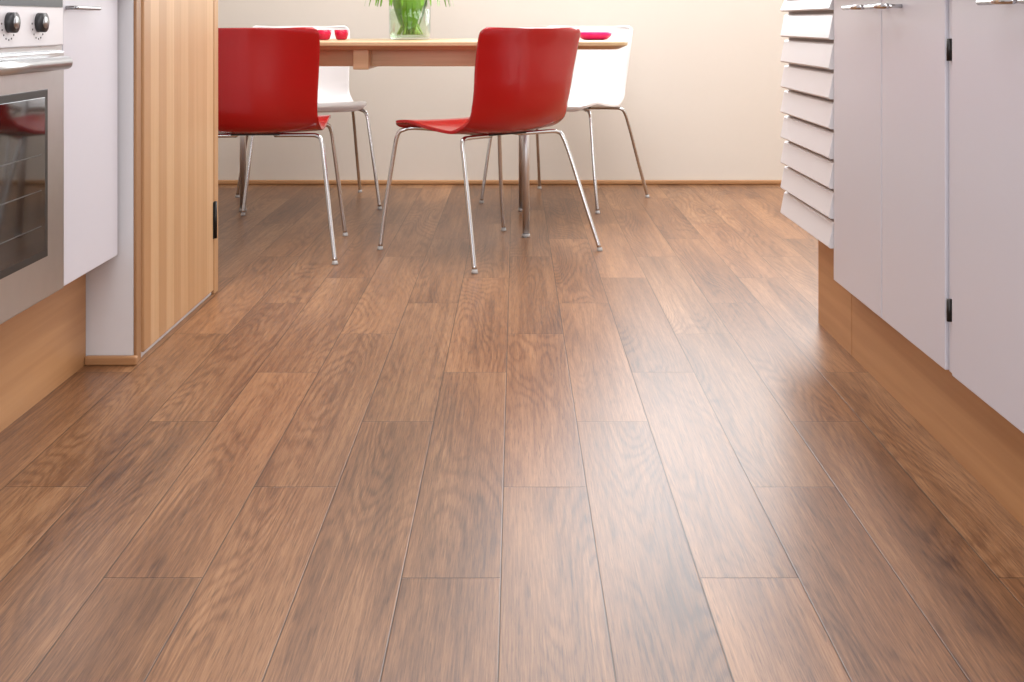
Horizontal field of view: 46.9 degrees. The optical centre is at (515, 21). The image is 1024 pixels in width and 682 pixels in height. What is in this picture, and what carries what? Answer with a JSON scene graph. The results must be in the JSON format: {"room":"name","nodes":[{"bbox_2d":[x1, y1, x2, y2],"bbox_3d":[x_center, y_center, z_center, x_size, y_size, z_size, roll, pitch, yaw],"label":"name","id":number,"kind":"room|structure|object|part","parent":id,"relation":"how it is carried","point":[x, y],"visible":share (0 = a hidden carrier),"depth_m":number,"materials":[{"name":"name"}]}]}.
{"room":"kitchen","nodes":[
{"label":"kitchen","id":0,"kind":"room"},
{"bbox_2d":[86,0,210,356],"bbox_3d":[-1.809,-0.480,3.215,1.782,2.600,0.770,0,0,0],"label":"wall partition","id":1,"kind":"structure","parent":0,"point":[110,285],"depth_m":2.83,"materials":[{"name":"white paint"}]},
{"bbox_2d":[84,355,137,365],"bbox_3d":[-0.968,0.809,2.821,0.125,0.022,0.018,0,0,0],"label":"baseboard","id":2,"kind":"structure","parent":1,"relation":"attached to","point":[89,360],"depth_m":2.81,"materials":[{"name":"brown wood"}]},
{"bbox_2d":[134,0,140,360],"bbox_3d":[-0.914,-0.240,2.850,0.007,2.120,0.036,0,0,0],"label":"door frame","id":3,"kind":"structure","parent":1,"relation":"attached to","point":[137,3],"depth_m":2.84,"materials":[{"name":"brown wood"}]},
{"bbox_2d":[141,0,213,351],"bbox_3d":[-0.913,-0.227,3.212,0.010,2.066,0.665,0,0,0],"label":"door","id":4,"kind":"structure","parent":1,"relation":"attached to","point":[177,36],"depth_m":3.14,"materials":[{"name":"brown wood"}]},
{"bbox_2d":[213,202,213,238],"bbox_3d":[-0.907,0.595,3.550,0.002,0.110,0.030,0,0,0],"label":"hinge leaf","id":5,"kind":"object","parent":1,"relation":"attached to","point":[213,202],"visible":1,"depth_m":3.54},
{"bbox_2d":[211,0,217,293],"bbox_3d":[-0.913,-0.240,3.576,0.010,2.120,0.048,0,0,0],"label":"door frame","id":6,"kind":"structure","parent":1,"relation":"attached to","point":[215,290],"depth_m":3.58,"materials":[{"name":"brown wood"}]},
{"bbox_2d":[214,201,216,237],"bbox_3d":[-0.904,0.595,3.548,0.011,0.110,0.011,0,0,0],"label":"hinge","id":7,"kind":"object","parent":6,"relation":"attached to","point":[215,202],"depth_m":3.54,"materials":[{"name":"metal"}]},
{"bbox_2d":[218,0,788,179],"bbox_3d":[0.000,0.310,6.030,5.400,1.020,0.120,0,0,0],"label":"wall","id":8,"kind":"structure","parent":0,"point":[703,98],"depth_m":5.97,"materials":[{"name":"beige paint"}]},
{"bbox_2d":[218,180,781,183],"bbox_3d":[0.000,0.809,5.961,5.400,0.022,0.018,0,0,0],"label":"baseboard","id":9,"kind":"structure","parent":8,"relation":"attached to","point":[219,181],"depth_m":5.95,"materials":[{"name":"brown wood"}]},
{"bbox_2d":[0,184,1023,681],"bbox_3d":[0.000,0.845,1.935,5.400,0.050,8.270,0,0,0],"label":"floor","id":10,"kind":"structure","parent":0,"point":[649,456],"depth_m":2.11,"materials":[{"name":"laminate"}]},
{"bbox_2d":[0,0,116,431],"bbox_3d":[-1.262,0.357,0.812,0.706,0.925,4.025,0,0,0],"label":"base cabinet","id":11,"kind":"object","parent":10,"relation":"on","point":[42,346],"visible":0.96,"depth_m":2.60,"materials":[{"name":"white laminate"}]},
{"bbox_2d":[0,0,72,323],"bbox_3d":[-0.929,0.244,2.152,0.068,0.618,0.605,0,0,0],"label":"oven","id":12,"kind":"object","parent":11,"relation":"in","point":[33,62],"visible":1,"depth_m":2.26,"materials":[{"name":"metal"}]},
{"bbox_3d":[-0.927,0.001,2.170,0.016,0.038,0.038,0,0,0],"label":"knob","id":13,"kind":"part","parent":12,"relation":"part of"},
{"bbox_3d":[-0.939,-0.002,2.143,0.012,0.100,0.579,0,0,0],"label":"control panel","id":14,"kind":"part","parent":12,"relation":"part of","materials":[{"name":"white metal"}]},
{"bbox_3d":[-0.909,0.082,2.127,0.027,0.027,0.515,0,0,0],"label":"handle","id":15,"kind":"part","parent":12,"relation":"part of","materials":[{"name":"metal"}]},
{"bbox_3d":[-0.927,0.001,2.305,0.016,0.038,0.038,0,0,0],"label":"knob","id":16,"kind":"part","parent":12,"relation":"part of","materials":[{"name":"silver metal"}]},
{"bbox_3d":[-1.040,0.686,0.812,0.020,0.267,4.025,0,0,0],"label":"kick panel","id":17,"kind":"part","parent":11,"relation":"part of","materials":[{"name":"brown wood"}]},
{"bbox_3d":[-0.931,-0.030,2.545,0.029,0.009,0.143,0,0,0],"label":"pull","id":18,"kind":"part","parent":11,"relation":"part of","materials":[{"name":"metal"}]},
{"bbox_3d":[-0.955,0.246,2.631,0.020,0.613,0.338,0,0,0],"label":"door","id":19,"kind":"part","parent":11,"relation":"part of","materials":[{"name":"white laminate"}]},
{"bbox_2d":[218,27,347,264],"bbox_3d":[-0.922,0.418,4.234,0.606,0.803,0.562,0,0,-5],"label":"dining chair","id":20,"kind":"object","parent":10,"relation":"on","point":[268,78],"visible":0.69,"depth_m":4.01,"materials":[{"name":"red plastic"}]},
{"bbox_3d":[-1.111,0.601,4.063,0.294,0.426,0.084,0,0,-45],"label":"leg","id":21,"kind":"part","parent":20,"relation":"part of","materials":[{"name":"silver metal"}]},
{"bbox_3d":[-0.920,0.395,4.210,0.170,0.006,0.160,0,0,-5],"label":"mount plate","id":22,"kind":"part","parent":20,"relation":"part of","materials":[{"name":"metal"}]},
{"bbox_3d":[-0.707,0.601,4.099,0.294,0.426,0.084,0,0,35],"label":"leg","id":23,"kind":"part","parent":20,"relation":"part of","materials":[{"name":"silver metal"}]},
{"bbox_3d":[-0.763,0.594,4.413,0.039,0.438,0.326,0,0,40],"label":"leg","id":24,"kind":"part","parent":20,"relation":"part of","materials":[{"name":"silver metal"}]},
{"bbox_2d":[235,26,381,215],"bbox_3d":[-0.952,0.418,5.343,0.606,0.803,0.562,0,0,-16],"label":"dining chair","id":25,"kind":"object","parent":10,"relation":"on","point":[334,95],"visible":0.41,"depth_m":5.54,"materials":[{"name":"white plastic"}]},
{"bbox_3d":[-1.190,0.601,5.433,0.294,0.426,0.084,0,0,23],"label":"leg","id":26,"kind":"part","parent":25,"relation":"part of","materials":[{"name":"silver metal"}]},
{"bbox_3d":[-1.073,0.594,5.135,0.039,0.438,0.326,0,0,28],"label":"leg","id":27,"kind":"part","parent":25,"relation":"part of","materials":[{"name":"silver metal"}]},
{"bbox_3d":[-0.800,0.601,5.546,0.084,0.426,0.294,0,0,34],"label":"leg","id":28,"kind":"part","parent":25,"relation":"part of","materials":[{"name":"silver metal"}]},
{"bbox_3d":[-0.738,0.594,5.233,0.326,0.438,0.039,0,0,29],"label":"leg","id":29,"kind":"part","parent":25,"relation":"part of","materials":[{"name":"silver metal"}]},
{"bbox_2d":[239,39,627,237],"bbox_3d":[-0.532,0.448,4.892,1.935,0.745,0.816,0,0,0],"label":"dining table","id":30,"kind":"object","parent":10,"relation":"on","point":[362,54],"visible":0.34,"depth_m":4.66,"materials":[{"name":"brown wood"}]},
{"bbox_3d":[-1.185,0.486,5.120,0.027,0.652,0.027,0,0,0],"label":"leg","id":31,"kind":"part","parent":30,"relation":"part of","materials":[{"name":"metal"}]},
{"bbox_2d":[318,30,330,39],"bbox_3d":[-0.800,0.054,4.920,0.060,0.042,0.060,0,0,0],"label":"tealight holder","id":32,"kind":"object","parent":30,"relation":"on","point":[324,34],"visible":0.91,"depth_m":4.90,"materials":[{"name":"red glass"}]},
{"bbox_2d":[334,30,348,39],"bbox_3d":[-0.735,0.054,4.970,0.060,0.042,0.060,0,0,0],"label":"tealight holder","id":33,"kind":"object","parent":30,"relation":"on","point":[339,34],"visible":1,"depth_m":4.95,"materials":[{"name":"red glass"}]},
{"bbox_2d":[369,0,453,34],"bbox_3d":[-0.455,-0.188,5.008,0.368,0.526,0.381,0,0,-19],"label":"plant","id":34,"kind":"object","parent":30,"relation":"on","point":[408,12],"visible":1,"depth_m":4.96,"materials":[{"name":"green plant"}]},
{"bbox_3d":[0.025,0.486,5.120,0.027,0.652,0.027,0,0,0],"label":"leg","id":35,"kind":"part","parent":30,"relation":"part of","materials":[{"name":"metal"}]},
{"bbox_3d":[0.038,0.486,4.540,0.027,0.655,0.107,0,0,0],"label":"leg","id":36,"kind":"part","parent":30,"relation":"part of","materials":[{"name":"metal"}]},
{"bbox_2d":[580,32,611,39],"bbox_3d":[0.330,0.059,4.950,0.144,0.032,0.144,0,0,0],"label":"bowl","id":37,"kind":"object","parent":30,"relation":"on","point":[583,35],"visible":0.91,"depth_m":4.89,"materials":[{"name":"ceramic"}]},
{"bbox_2d":[377,27,602,273],"bbox_3d":[-0.094,0.418,4.242,0.606,0.803,0.562,0,0,-41],"label":"dining chair","id":38,"kind":"object","parent":10,"relation":"on","point":[523,77],"visible":1,"depth_m":4.04,"materials":[{"name":"red plastic"}]},
{"bbox_3d":[-0.334,0.594,4.251,0.326,0.438,0.039,0,0,4],"label":"leg","id":39,"kind":"part","parent":38,"relation":"part of","materials":[{"name":"silver metal"}]},
{"bbox_3d":[-0.146,0.601,3.993,0.084,0.426,0.294,0,0,9],"label":"leg","id":40,"kind":"part","parent":38,"relation":"part of","materials":[{"name":"silver metal"}]},
{"bbox_3d":[-0.078,0.395,4.224,0.170,0.006,0.160,0,0,-41],"label":"mount plate","id":41,"kind":"part","parent":38,"relation":"part of","materials":[{"name":"metal"}]},
{"bbox_3d":[-0.070,0.594,4.481,0.039,0.438,0.326,0,0,4],"label":"leg","id":42,"kind":"part","parent":38,"relation":"part of","materials":[{"name":"silver metal"}]},
{"bbox_3d":[0.160,0.601,4.259,0.294,0.426,0.084,0,0,-1],"label":"leg","id":43,"kind":"part","parent":38,"relation":"part of","materials":[{"name":"silver metal"}]},
{"bbox_2d":[479,25,649,213],"bbox_3d":[0.231,0.418,5.430,0.606,0.803,0.562,0,0,30],"label":"dining chair","id":44,"kind":"object","parent":10,"relation":"on","point":[599,78],"visible":0.55,"depth_m":5.54,"materials":[{"name":"white plastic"}]},
{"bbox_3d":[-0.003,0.594,5.375,0.326,0.438,0.039,0,0,-15],"label":"leg","id":45,"kind":"part","parent":44,"relation":"part of","materials":[{"name":"silver metal"}]},
{"bbox_3d":[0.132,0.601,5.664,0.084,0.426,0.294,0,0,-20],"label":"leg","id":46,"kind":"part","parent":44,"relation":"part of","materials":[{"name":"silver metal"}]},
{"bbox_3d":[0.300,0.594,5.200,0.039,0.438,0.326,0,0,-15],"label":"leg","id":47,"kind":"part","parent":44,"relation":"part of","materials":[{"name":"silver metal"}]},
{"bbox_3d":[0.483,0.601,5.461,0.294,0.426,0.084,0,0,-10],"label":"leg","id":48,"kind":"part","parent":44,"relation":"part of","materials":[{"name":"silver metal"}]},
{"bbox_2d":[780,0,851,354],"bbox_3d":[1.107,0.357,3.174,0.675,0.925,0.543,0,0,0],"label":"drawer unit","id":49,"kind":"object","parent":10,"relation":"on","point":[807,182],"visible":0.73,"depth_m":3.12,"materials":[{"name":"white wood"}]},
{"bbox_3d":[0.791,-0.047,3.172,0.042,0.034,0.531,0,0,0],"label":"rail","id":50,"kind":"part","parent":49,"relation":"part of","materials":[{"name":"white wood"}]},
{"bbox_3d":[0.791,0.011,3.172,0.042,0.064,0.531,0,0,0],"label":"drawer","id":51,"kind":"part","parent":49,"relation":"part of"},
{"bbox_3d":[0.791,0.085,3.172,0.042,0.064,0.531,0,0,0],"label":"drawer","id":52,"kind":"part","parent":49,"relation":"part of","materials":[{"name":"white wood"}]},
{"bbox_3d":[0.791,0.158,3.172,0.042,0.064,0.531,0,0,0],"label":"drawer","id":53,"kind":"part","parent":49,"relation":"part of","materials":[{"name":"white wood"}]},
{"bbox_3d":[0.791,0.232,3.172,0.042,0.064,0.531,0,0,0],"label":"drawer","id":54,"kind":"part","parent":49,"relation":"part of","materials":[{"name":"white wood"}]},
{"bbox_3d":[0.791,0.305,3.172,0.042,0.064,0.531,0,0,0],"label":"drawer","id":55,"kind":"part","parent":49,"relation":"part of","materials":[{"name":"white wood"}]},
{"bbox_3d":[0.791,0.379,3.172,0.042,0.064,0.531,0,0,0],"label":"drawer","id":56,"kind":"part","parent":49,"relation":"part of","materials":[{"name":"white wood"}]},
{"bbox_3d":[0.791,0.452,3.172,0.042,0.064,0.531,0,0,0],"label":"drawer","id":57,"kind":"part","parent":49,"relation":"part of","materials":[{"name":"white wood"}]},
{"bbox_3d":[0.791,0.526,3.172,0.042,0.064,0.531,0,0,0],"label":"drawer","id":58,"kind":"part","parent":49,"relation":"part of","materials":[{"name":"white wood"}]},
{"bbox_3d":[0.835,0.689,3.061,0.020,0.262,0.318,0,0,0],"label":"kick panel","id":59,"kind":"part","parent":49,"relation":"part of","materials":[{"name":"brown wood"}]},
{"bbox_2d":[834,0,1023,525],"bbox_3d":[1.091,0.357,0.849,0.708,0.925,4.098,0,0,0],"label":"base cabinet","id":60,"kind":"object","parent":10,"relation":"on","point":[929,94],"visible":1,"depth_m":2.20,"materials":[{"name":"white wood"}]},
{"bbox_3d":[0.742,-0.032,2.603,0.011,0.011,0.135,0,0,0],"label":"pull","id":61,"kind":"part","parent":60,"relation":"part of","materials":[{"name":"silver metal"}]},
{"bbox_3d":[0.789,0.285,2.709,0.019,0.695,0.377,0,0,0],"label":"door","id":62,"kind":"part","parent":60,"relation":"part of","materials":[{"name":"white laminate"}]},
{"bbox_3d":[0.742,-0.032,2.430,0.011,0.011,0.140,0,0,0],"label":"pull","id":63,"kind":"part","parent":60,"relation":"part of","materials":[{"name":"silver metal"}]},
{"bbox_3d":[0.762,-0.032,2.385,0.040,0.008,0.008,0,0,0],"label":"pull post","id":64,"kind":"part","parent":60,"relation":"part of","materials":[{"name":"silver metal"}]},
{"bbox_3d":[0.789,0.285,2.330,0.019,0.695,0.369,0,0,0],"label":"door","id":65,"kind":"part","parent":60,"relation":"part of","materials":[{"name":"white laminate"}]},
{"bbox_3d":[0.835,0.727,0.849,0.020,0.187,4.098,0,0,0],"label":"kick panel","id":66,"kind":"part","parent":60,"relation":"part of","materials":[{"name":"brown wood"}]},
{"bbox_3d":[0.793,0.285,2.129,0.014,0.695,0.024,0,0,0],"label":"post","id":67,"kind":"part","parent":60,"relation":"part of","materials":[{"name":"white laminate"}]},
{"bbox_3d":[0.789,0.285,1.929,0.019,0.695,0.367,0,0,0],"label":"door","id":68,"kind":"part","parent":60,"relation":"part of","materials":[{"name":"white laminate"}]},
{"bbox_3d":[0.742,-0.032,1.825,0.011,0.011,0.130,0,0,0],"label":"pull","id":69,"kind":"part","parent":60,"relation":"part of","materials":[{"name":"silver metal"}]}
]}

